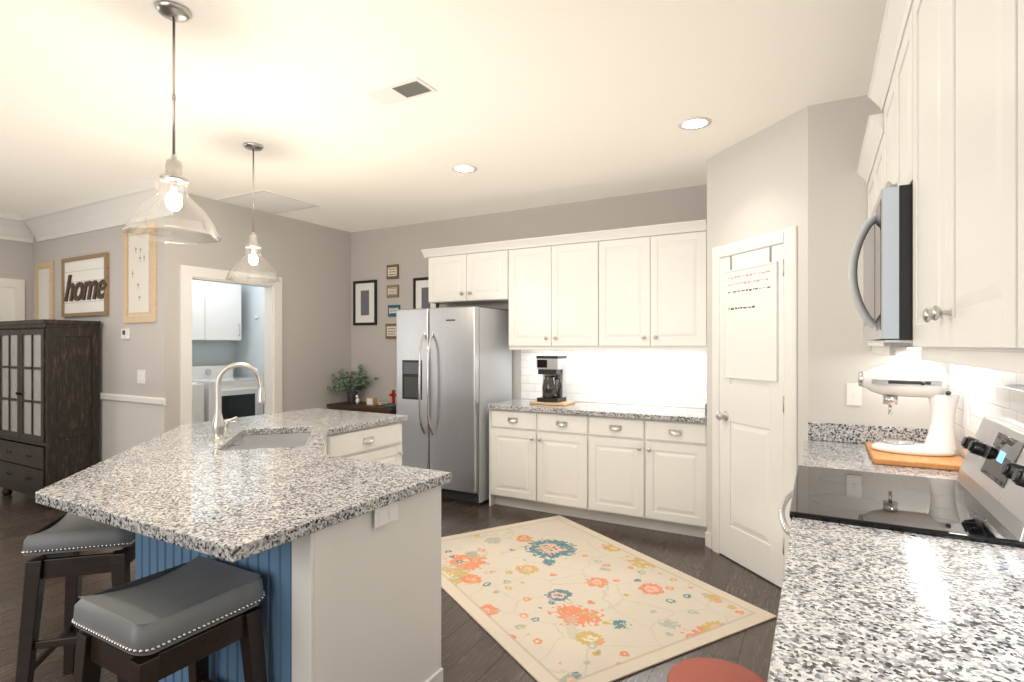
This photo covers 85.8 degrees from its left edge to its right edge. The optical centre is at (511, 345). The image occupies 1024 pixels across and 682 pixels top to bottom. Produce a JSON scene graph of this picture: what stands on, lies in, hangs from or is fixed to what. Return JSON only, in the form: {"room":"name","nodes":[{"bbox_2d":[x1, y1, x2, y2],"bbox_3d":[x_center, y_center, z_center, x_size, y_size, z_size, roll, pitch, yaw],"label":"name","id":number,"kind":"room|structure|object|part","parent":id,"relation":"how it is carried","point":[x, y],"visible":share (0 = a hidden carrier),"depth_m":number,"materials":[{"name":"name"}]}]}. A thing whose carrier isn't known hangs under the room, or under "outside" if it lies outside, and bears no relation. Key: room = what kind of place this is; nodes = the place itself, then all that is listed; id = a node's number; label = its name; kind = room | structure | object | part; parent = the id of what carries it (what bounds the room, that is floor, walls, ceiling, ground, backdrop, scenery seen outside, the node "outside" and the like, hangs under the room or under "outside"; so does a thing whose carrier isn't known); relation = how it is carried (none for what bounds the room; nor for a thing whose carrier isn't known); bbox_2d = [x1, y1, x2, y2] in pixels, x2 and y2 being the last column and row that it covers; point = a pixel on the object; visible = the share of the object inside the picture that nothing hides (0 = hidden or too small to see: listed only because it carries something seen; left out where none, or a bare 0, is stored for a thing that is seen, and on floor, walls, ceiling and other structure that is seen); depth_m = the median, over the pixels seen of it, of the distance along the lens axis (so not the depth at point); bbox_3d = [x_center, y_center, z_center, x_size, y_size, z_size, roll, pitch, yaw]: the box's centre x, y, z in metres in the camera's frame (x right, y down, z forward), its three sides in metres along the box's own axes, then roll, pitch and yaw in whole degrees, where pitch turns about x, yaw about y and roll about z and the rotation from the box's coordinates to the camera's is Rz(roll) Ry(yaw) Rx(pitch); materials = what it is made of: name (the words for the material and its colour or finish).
{"room":"kitchen","nodes":[
{"label":"kitchen","id":0,"kind":"room"},
{"bbox_2d":[0,239,31,319],"bbox_3d":[-6.689,0.050,3.176,0.120,2.780,6.260,0,0,29],"label":"wall","id":1,"kind":"structure","parent":0,"point":[15,259],"depth_m":5.79,"materials":[{"name":"beige paint"}]},
{"bbox_2d":[0,287,13,320],"bbox_3d":[-5.384,0.417,5.386,0.015,2.035,0.810,0,0,29],"label":"hall door","id":2,"kind":"structure","parent":1,"relation":"in","point":[6,303],"depth_m":5.69,"materials":[{"name":"white wood"}]},
{"bbox_2d":[0,212,19,241],"bbox_3d":[-6.523,0.050,3.198,0.150,2.780,6.060,0,0,29],"label":"trim","id":3,"kind":"structure","parent":1,"relation":"attached to","point":[9,223],"depth_m":5.66,"materials":[{"name":"white wood"}]},
{"bbox_2d":[0,278,24,320],"bbox_3d":[-5.382,0.375,5.385,0.019,2.130,0.990,0,0,29],"label":"door frame","id":4,"kind":"structure","parent":1,"relation":"attached to","point":[18,285],"depth_m":5.76,"materials":[{"name":"white wood"}]},
{"bbox_2d":[32,219,156,396],"bbox_3d":[-4.114,0.050,5.384,2.480,2.780,0.140,0,0,29],"label":"wall","id":5,"kind":"structure","parent":0,"point":[122,361],"depth_m":5.03,"materials":[{"name":"beige paint"}]},
{"bbox_3d":[-4.851,-0.500,5.724,0.380,0.720,0.019,0,0,29],"label":"picture frame","id":6,"kind":"part","parent":5,"relation":"part of","materials":[{"name":"beige wood"}]},
{"bbox_2d":[61,252,108,316],"bbox_3d":[-4.119,-0.570,5.312,0.860,0.580,0.029,0,0,29],"label":"home sign","id":7,"kind":"object","parent":5,"relation":"attached to","point":[85,268],"visible":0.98,"depth_m":5.29,"materials":[{"name":"white wood"}]},
{"bbox_2d":[64,275,106,301],"bbox_3d":[-4.097,-0.563,5.287,0.802,0.261,0.012,0,0,29],"label":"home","id":8,"kind":"object","parent":7,"relation":"attached to","point":[98,288],"visible":0.9,"depth_m":5.28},
{"bbox_2d":[121,329,129,338],"bbox_3d":[-3.477,-0.105,4.959,0.105,0.090,0.022,0,0,29],"label":"thermostat","id":9,"kind":"object","parent":5,"relation":"attached to","point":[125,333],"visible":1,"depth_m":4.94,"materials":[{"name":"white plastic"}]},
{"bbox_2d":[100,400,163,461],"bbox_3d":[-4.034,0.925,5.280,2.480,0.830,0.002,0,0,29],"label":"wall","id":10,"kind":"structure","parent":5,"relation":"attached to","point":[124,426],"depth_m":4.97,"materials":[{"name":"white paint"}]},
{"bbox_3d":[-3.278,-0.630,4.850,0.500,0.860,0.019,0,0,29],"label":"picture frame","id":11,"kind":"part","parent":5,"relation":"part of","materials":[{"name":"beige wood"}]},
{"bbox_2d":[137,370,144,383],"bbox_3d":[-3.258,0.275,4.845,0.120,0.120,0.010,0,0,29],"label":"switch plate","id":12,"kind":"object","parent":5,"relation":"attached to","point":[141,376],"visible":1,"depth_m":4.84,"materials":[{"name":"white plastic"}]},
{"bbox_2d":[192,340,234,376],"bbox_3d":[-3.983,0.050,6.546,0.120,2.780,2.020,0,0,29],"label":"wall","id":13,"kind":"structure","parent":0,"point":[204,352],"depth_m":6.87,"materials":[{"name":"paint"}]},
{"bbox_2d":[192,280,207,339],"bbox_3d":[-3.958,-0.445,6.107,0.348,0.770,0.935,0,0,29],"label":"upper cabinet","id":14,"kind":"object","parent":13,"relation":"attached to","point":[199,288],"depth_m":6.37,"materials":[{"name":"white wood"}]},
{"bbox_2d":[208,282,240,339],"bbox_3d":[-3.619,-0.445,6.719,0.348,0.770,0.465,0,0,29],"label":"upper cabinet","id":15,"kind":"object","parent":13,"relation":"attached to","point":[216,311],"depth_m":6.64,"materials":[{"name":"white wood"}]},
{"bbox_2d":[235,285,263,413],"bbox_3d":[-2.787,0.050,6.866,1.600,2.780,0.300,0,0,29],"label":"wall","id":16,"kind":"structure","parent":0,"point":[248,347],"depth_m":6.98,"materials":[{"name":"paint"}]},
{"bbox_2d":[157,191,350,432],"bbox_3d":[-2.482,0.050,5.644,0.120,2.780,2.140,0,0,29],"label":"wall","id":17,"kind":"structure","parent":0,"point":[309,263],"depth_m":5.76,"materials":[{"name":"beige paint"}]},
{"bbox_2d":[20,181,172,405],"bbox_3d":[-3.947,0.050,5.148,2.460,2.780,0.150,0,0,29],"label":"trim","id":18,"kind":"structure","parent":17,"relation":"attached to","point":[108,210],"depth_m":5.06,"materials":[{"name":"white wood"}]},
{"bbox_2d":[0,487,780,681],"bbox_3d":[-2.609,1.470,2.821,9.900,0.060,9.600,0,0,29],"label":"floor","id":19,"kind":"structure","parent":0,"point":[472,650],"depth_m":3.20,"materials":[{"name":"brown wood"}]},
{"bbox_2d":[0,319,100,508],"bbox_3d":[-4.398,0.608,5.201,1.070,1.665,0.436,0,0,29],"label":"hutch","id":20,"kind":"object","parent":19,"relation":"on","point":[49,402],"visible":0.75,"depth_m":4.98,"materials":[{"name":"brown wood"}]},
{"bbox_2d":[15,513,134,681],"bbox_3d":[-1.731,1.079,2.300,0.388,0.723,0.422,0,0,-16],"label":"stool","id":21,"kind":"object","parent":19,"relation":"on","point":[61,544],"visible":0.56,"depth_m":2.13,"materials":[{"name":"brown wood"}]},
{"bbox_3d":[-1.731,0.759,2.300,0.365,0.084,0.397,0,0,-16],"label":"seat","id":22,"kind":"part","parent":21,"relation":"part of","materials":[{"name":"grey leather"}]},
{"bbox_2d":[71,556,266,681],"bbox_3d":[-1.012,1.079,1.649,0.388,0.723,0.422,0,0,29],"label":"stool","id":23,"kind":"object","parent":19,"relation":"on","point":[194,613],"visible":1,"depth_m":1.57,"materials":[{"name":"grey leather"}]},
{"bbox_2d":[192,382,203,422],"bbox_3d":[-3.852,0.840,5.936,0.698,1.200,0.680,0,0,29],"label":"washer","id":24,"kind":"object","parent":19,"relation":"on","point":[197,402],"visible":0.04,"depth_m":6.00,"materials":[{"name":"white metal"}]},
{"bbox_2d":[192,365,262,421],"bbox_3d":[-3.481,0.845,6.554,0.746,1.190,0.680,0,0,29],"label":"dryer","id":25,"kind":"object","parent":19,"relation":"on","point":[239,395],"visible":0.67,"depth_m":6.40,"materials":[{"name":"white metal"}]},
{"bbox_2d":[135,478,450,681],"bbox_3d":[-1.017,1.004,3.074,2.081,0.875,2.056,0,0,29],"label":"kitchen island","id":26,"kind":"object","parent":19,"relation":"on","point":[358,599],"depth_m":1.89,"materials":[{"name":"white"}]},
{"bbox_2d":[35,408,450,565],"bbox_3d":[-1.192,0.546,3.035,2.370,0.040,2.350,0,0,29],"label":"island countertop","id":27,"kind":"structure","parent":26,"relation":"on","point":[232,490],"depth_m":2.13,"materials":[{"name":"grey stone"}]},
{"bbox_2d":[210,362,265,440],"bbox_3d":[-1.605,0.311,3.154,0.346,0.430,0.223,0,0,29],"label":"faucet","id":28,"kind":"object","parent":27,"relation":"on","point":[219,427],"depth_m":3.10,"materials":[{"name":"grey metal"}]},
{"bbox_2d":[373,500,398,528],"bbox_3d":[-0.447,0.601,1.964,0.008,0.068,0.120,0,0,29],"label":"outlet","id":29,"kind":"object","parent":26,"relation":"attached to","point":[385,514],"depth_m":1.96,"materials":[{"name":"white plastic"}]},
{"bbox_2d":[327,401,395,413],"bbox_3d":[-1.574,1.048,6.105,0.940,0.785,0.413,0,0,29],"label":"console table","id":30,"kind":"object","parent":19,"relation":"on","point":[361,406],"visible":0.12,"depth_m":5.96,"materials":[{"name":"brown wood"}]},
{"bbox_2d":[327,364,377,402],"bbox_3d":[-1.804,0.436,6.213,0.457,0.436,0.401,0,0,29],"label":"potted plant","id":31,"kind":"object","parent":30,"relation":"on","point":[349,385],"visible":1,"depth_m":6.22,"materials":[{"name":"green plant"}]},
{"bbox_2d":[396,306,511,504],"bbox_3d":[-0.580,0.545,5.343,0.910,1.790,0.761,0,0,29],"label":"refrigerator","id":32,"kind":"object","parent":19,"relation":"on","point":[453,372],"visible":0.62,"depth_m":5.04,"materials":[{"name":"grey metal"}]},
{"bbox_2d":[489,411,596,519],"bbox_3d":[0.374,1.002,4.942,1.012,0.874,0.592,0,0,29],"label":"base cabinet","id":33,"kind":"object","parent":19,"relation":"on","point":[538,461],"depth_m":4.67,"materials":[{"name":"white wood"}]},
{"bbox_2d":[441,515,776,681],"bbox_3d":[0.296,1.435,3.433,1.400,0.009,2.000,0,0,-30],"label":"rug","id":34,"kind":"object","parent":19,"relation":"on","point":[558,598],"visible":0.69,"depth_m":3.08,"materials":[{"name":"beige fabric"}]},
{"bbox_2d":[597,415,706,537],"bbox_3d":[1.136,1.002,4.518,0.995,0.874,0.592,0,0,29],"label":"base cabinet","id":35,"kind":"object","parent":19,"relation":"on","point":[652,473],"depth_m":4.22,"materials":[{"name":"white wood"}]},
{"bbox_2d":[487,399,706,422],"bbox_3d":[0.744,0.545,4.721,1.877,0.039,0.618,0,0,29],"label":"countertop","id":36,"kind":"structure","parent":35,"relation":"on","point":[615,410],"depth_m":4.52,"materials":[{"name":"grey stone"}]},
{"bbox_2d":[530,400,574,405],"bbox_3d":[0.364,0.514,4.962,0.340,0.021,0.250,0,0,29],"label":"cutting board","id":37,"kind":"object","parent":36,"relation":"on","point":[564,403],"visible":0.71,"depth_m":4.86,"materials":[{"name":"brown wood"}]},
{"bbox_2d":[536,355,566,402],"bbox_3d":[0.360,0.298,4.966,0.219,0.410,0.207,0,0,29],"label":"coffee maker","id":38,"kind":"object","parent":37,"relation":"on","point":[552,369],"visible":1,"depth_m":4.89,"materials":[{"name":"black plastic"}]},
{"bbox_2d":[667,657,765,681],"bbox_3d":[0.870,1.429,2.308,0.424,0.020,0.424,0,0,29],"label":"mat","id":39,"kind":"object","parent":19,"relation":"on","point":[703,669],"visible":0.96,"depth_m":2.39,"materials":[{"name":"fabric"}]},
{"bbox_2d":[778,416,1023,547],"bbox_3d":[1.303,0.853,1.885,0.704,1.175,0.756,0,0,29],"label":"range","id":40,"kind":"object","parent":19,"relation":"on","point":[980,499],"visible":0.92,"depth_m":1.76,"materials":[{"name":"grey"}]},
{"bbox_3d":[1.028,0.605,2.037,0.075,0.022,0.659,0,0,29],"label":"handle","id":41,"kind":"part","parent":40,"relation":"part of","materials":[{"name":"silver metal"}]},
{"bbox_2d":[789,465,1023,547],"bbox_3d":[1.291,0.523,1.891,0.578,0.023,0.756,0,0,29],"label":"cooktop","id":42,"kind":"object","parent":40,"relation":"in","point":[945,508],"depth_m":1.76,"materials":[{"name":"black glass"}]},
{"bbox_3d":[1.293,0.527,1.890,0.574,0.031,0.752,0,0,29],"label":"trim","id":43,"kind":"part","parent":40,"relation":"part of","materials":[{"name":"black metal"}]},
{"bbox_2d":[0,0,913,232],"bbox_3d":[-2.609,-1.370,2.821,9.900,0.060,9.600,0,0,29],"label":"ceiling","id":44,"kind":"structure","parent":0,"point":[528,104],"depth_m":2.93,"materials":[{"name":"paint"}]},
{"bbox_2d":[121,0,221,243],"bbox_3d":[-1.351,-0.887,2.203,0.344,0.904,0.344,0,0,29],"label":"pendant light","id":45,"kind":"object","parent":44,"relation":"hanging from","point":[172,176],"visible":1,"depth_m":2.19,"materials":[{"name":"clear glass"}]},
{"bbox_3d":[-1.351,-0.547,2.203,0.344,0.225,0.344,0,0,29],"label":"lamp shade","id":46,"kind":"part","parent":45,"relation":"part of","materials":[{"name":"clear glass"}]},
{"bbox_2d":[225,142,280,282],"bbox_3d":[-1.734,-0.887,3.696,0.344,0.904,0.344,0,0,29],"label":"pendant light","id":47,"kind":"object","parent":44,"relation":"hanging from","point":[253,245],"visible":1,"depth_m":3.68,"materials":[{"name":"clear glass"}]},
{"bbox_3d":[-1.734,-0.547,3.696,0.344,0.225,0.344,0,0,29],"label":"lamp shade","id":48,"kind":"part","parent":47,"relation":"part of","materials":[{"name":"clear glass"}]},
{"bbox_2d":[218,189,319,213],"bbox_3d":[-2.263,-1.335,5.163,0.630,0.010,0.630,0,0,29],"label":"attic hatch","id":49,"kind":"object","parent":44,"relation":"in","point":[269,201],"visible":0.98,"depth_m":5.14,"materials":[{"name":"white paint"}]},
{"bbox_2d":[363,77,436,105],"bbox_3d":[-0.590,-1.334,2.913,0.360,0.012,0.170,0,0,29],"label":"ceiling vent","id":50,"kind":"object","parent":44,"relation":"in","point":[415,87],"visible":1,"depth_m":2.90,"materials":[{"name":"white metal"}]},
{"bbox_2d":[451,164,476,172],"bbox_3d":[-0.361,-1.335,4.170,0.192,0.008,0.192,0,0,29],"label":"recessed light","id":51,"kind":"object","parent":44,"relation":"in","point":[464,168],"visible":0.98,"depth_m":4.17,"materials":[{"name":"white"}]},
{"bbox_2d":[678,117,711,129],"bbox_3d":[1.102,-1.335,3.323,0.192,0.008,0.192,0,0,29],"label":"recessed light","id":52,"kind":"object","parent":44,"relation":"in","point":[693,123],"visible":1,"depth_m":3.32,"materials":[{"name":"white"}]},
{"bbox_2d":[351,184,706,408],"bbox_3d":[-0.841,0.050,6.026,6.120,2.780,0.120,0,0,29],"label":"wall","id":53,"kind":"structure","parent":0,"point":[375,253],"depth_m":5.82,"materials":[{"name":"beige paint"}]},
{"bbox_2d":[353,280,376,324],"bbox_3d":[-1.714,-0.495,6.430,0.360,0.520,0.019,0,0,29],"label":"picture frame","id":54,"kind":"object","parent":53,"relation":"attached to","point":[365,302],"visible":1,"depth_m":6.42,"materials":[{"name":"black wood"}]},
{"bbox_2d":[386,324,395,338],"bbox_3d":[-1.356,-0.160,6.231,0.180,0.170,0.020,0,0,29],"label":"wall sign","id":55,"kind":"object","parent":53,"relation":"attached to","point":[390,331],"visible":0.88,"depth_m":6.23,"materials":[{"name":"brown wood"}]},
{"bbox_2d":[387,264,398,278],"bbox_3d":[-1.347,-0.830,6.226,0.170,0.160,0.020,0,0,29],"label":"wall sign","id":56,"kind":"object","parent":53,"relation":"attached to","point":[392,271],"visible":0.98,"depth_m":6.21,"materials":[{"name":"brown wood"}]},
{"bbox_2d":[387,285,398,297],"bbox_3d":[-1.347,-0.610,6.226,0.170,0.140,0.020,0,0,29],"label":"wall sign","id":57,"kind":"object","parent":53,"relation":"attached to","point":[392,291],"visible":1,"depth_m":6.22,"materials":[{"name":"brown wood"}]},
{"bbox_2d":[388,305,399,316],"bbox_3d":[-1.330,-0.390,6.216,0.170,0.130,0.020,0,0,29],"label":"wall sign","id":58,"kind":"object","parent":53,"relation":"attached to","point":[392,309],"visible":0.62,"depth_m":6.22,"materials":[{"name":"blue wood"}]},
{"bbox_2d":[413,277,438,308],"bbox_3d":[-0.936,-0.490,5.998,0.340,0.500,0.019,0,0,29],"label":"picture frame","id":59,"kind":"object","parent":53,"relation":"attached to","point":[420,292],"visible":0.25,"depth_m":6.03,"materials":[{"name":"black"}]},
{"bbox_2d":[425,247,504,304],"bbox_3d":[-0.361,-0.660,5.497,0.930,0.460,0.334,0,0,29],"label":"upper cabinet","id":60,"kind":"object","parent":53,"relation":"attached to","point":[474,278],"depth_m":5.36,"materials":[{"name":"white wood"}]},
{"bbox_2d":[505,239,604,346],"bbox_3d":[0.460,-0.440,5.042,0.948,0.900,0.334,0,0,29],"label":"upper cabinet","id":61,"kind":"object","parent":53,"relation":"attached to","point":[555,295],"depth_m":4.88,"materials":[{"name":"white wood"}]},
{"bbox_2d":[612,374,620,387],"bbox_3d":[0.940,0.323,4.957,0.070,0.115,0.008,0,0,29],"label":"outlet","id":62,"kind":"object","parent":53,"relation":"attached to","point":[616,378],"depth_m":4.96,"materials":[{"name":"white plastic"}]},
{"bbox_2d":[605,227,706,346],"bbox_3d":[1.177,-0.440,4.644,0.948,0.900,0.334,0,0,29],"label":"upper cabinet","id":63,"kind":"object","parent":53,"relation":"attached to","point":[620,322],"depth_m":4.45,"materials":[{"name":"white wood"}]},
{"bbox_2d":[707,95,949,533],"bbox_3d":[2.044,0.050,3.681,1.400,2.780,1.420,0,0,29],"label":"wall","id":64,"kind":"structure","parent":0,"point":[798,169],"depth_m":3.06,"materials":[{"name":"paint"}]},
{"bbox_2d":[705,403,706,418],"bbox_3d":[1.561,0.475,4.278,0.020,0.100,0.596,0,0,29],"label":"backsplash","id":65,"kind":"structure","parent":64,"relation":"attached to","point":[705,403],"depth_m":4.02,"materials":[{"name":"white tile"}]},
{"bbox_2d":[705,532,711,548],"bbox_3d":[1.521,1.390,3.524,0.014,0.100,0.919,0,0,-16],"label":"baseboard","id":66,"kind":"structure","parent":64,"relation":"attached to","point":[708,539],"depth_m":3.93,"materials":[{"name":"white wood"}]},
{"bbox_2d":[716,244,783,587],"bbox_3d":[1.513,0.417,3.522,0.444,2.029,0.440,0,0,29],"label":"pantry door","id":67,"kind":"structure","parent":64,"relation":"in","point":[750,415],"depth_m":3.48,"materials":[{"name":"white wood"}]},
{"bbox_2d":[724,247,777,381],"bbox_3d":[1.509,-0.190,3.510,0.012,0.813,0.487,0,0,-16],"label":"whiteboard","id":68,"kind":"object","parent":67,"relation":"hanging from","point":[750,322],"visible":0.98,"depth_m":3.48,"materials":[{"name":"white"}]},
{"bbox_2d":[712,226,796,567],"bbox_3d":[1.517,0.378,3.523,0.022,2.125,0.769,0,0,-16],"label":"door frame","id":69,"kind":"structure","parent":64,"relation":"attached to","point":[787,237],"depth_m":3.22,"materials":[{"name":"white wood"}]},
{"bbox_2d":[847,383,861,405],"bbox_3d":[1.844,0.265,2.972,0.070,0.120,0.011,0,0,29],"label":"switch plate","id":70,"kind":"object","parent":64,"relation":"attached to","point":[854,394],"visible":0.85,"depth_m":2.97,"materials":[{"name":"white plastic"}]},
{"bbox_2d":[808,422,928,443],"bbox_3d":[1.923,0.476,2.922,0.626,0.099,0.020,0,0,29],"label":"backsplash","id":71,"kind":"structure","parent":64,"relation":"attached to","point":[845,433],"depth_m":2.95,"materials":[{"name":"grey stone"}]},
{"bbox_2d":[865,136,902,351],"bbox_3d":[1.851,-0.424,2.500,0.347,0.870,0.828,0,0,29],"label":"upper cabinet","id":72,"kind":"object","parent":64,"relation":"attached to","point":[873,185],"depth_m":2.55,"materials":[{"name":"white wood"}]},
{"bbox_2d":[800,440,962,479],"bbox_3d":[1.719,0.546,2.572,0.648,0.039,0.830,0,0,29],"label":"countertop","id":73,"kind":"structure","parent":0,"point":[816,453],"depth_m":2.50,"materials":[{"name":"grey stone"}]},
{"bbox_2d":[866,442,963,470],"bbox_3d":[1.873,0.512,2.569,0.350,0.025,0.490,0,0,29],"label":"cutting board","id":74,"kind":"object","parent":73,"relation":"on","point":[953,463],"visible":0.62,"depth_m":2.42,"materials":[{"name":"brown wood"}]},
{"bbox_2d":[858,363,959,456],"bbox_3d":[1.859,0.291,2.594,0.392,0.415,0.212,0,0,29],"label":"stand mixer","id":75,"kind":"object","parent":74,"relation":"on","point":[891,383],"visible":1,"depth_m":2.52,"materials":[{"name":"white metal"}]},
{"bbox_2d":[879,4,906,193],"bbox_3d":[1.460,-0.709,1.797,0.347,0.500,0.768,0,0,29],"label":"upper cabinet","id":76,"kind":"object","parent":0,"relation":"attached to","point":[893,122],"depth_m":1.86,"materials":[{"name":"white wood"}]},
{"bbox_2d":[848,184,912,342],"bbox_3d":[1.396,-0.232,1.833,0.490,0.446,0.748,0,0,29],"label":"microwave","id":77,"kind":"object","parent":76,"relation":"attached to","point":[884,306],"visible":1,"depth_m":1.58,"materials":[{"name":"silver plastic"}]},
{"bbox_3d":[1.131,-0.235,1.775,0.084,0.366,0.024,0,0,29],"label":"handle","id":78,"kind":"part","parent":77,"relation":"part of","materials":[{"name":"grey metal"}]},
{"bbox_2d":[767,517,1023,681],"bbox_3d":[0.792,0.546,0.903,0.648,0.039,1.447,0,0,29],"label":"countertop","id":79,"kind":"structure","parent":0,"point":[857,603],"depth_m":1.10,"materials":[{"name":"grey stone"}]},
{"bbox_2d":[903,0,986,363],"bbox_3d":[1.049,-0.474,1.057,0.347,0.970,1.054,0,0,29],"label":"upper cabinet","id":80,"kind":"object","parent":0,"relation":"attached to","point":[947,39],"depth_m":1.12,"materials":[{"name":"white wood"}]},
{"bbox_2d":[987,0,1023,367],"bbox_3d":[0.714,-0.474,0.452,0.347,0.970,0.584,0,0,29],"label":"upper cabinet","id":81,"kind":"object","parent":0,"relation":"attached to","point":[1005,18],"depth_m":0.78,"materials":[{"name":"white wood"}]},
{"bbox_3d":[0.535,0.050,-0.354,0.120,2.780,7.100,0,0,29],"label":"wall","id":82,"kind":"structure","parent":0,"visible":0},
{"bbox_2d":[964,398,969,425],"bbox_3d":[1.997,0.292,2.420,0.007,0.115,0.070,0,0,29],"label":"electrical outlet plate","id":83,"kind":"object","parent":82,"relation":"attached to","point":[967,412],"visible":0.98,"depth_m":2.38,"materials":[{"name":"white plastic"}]}
]}

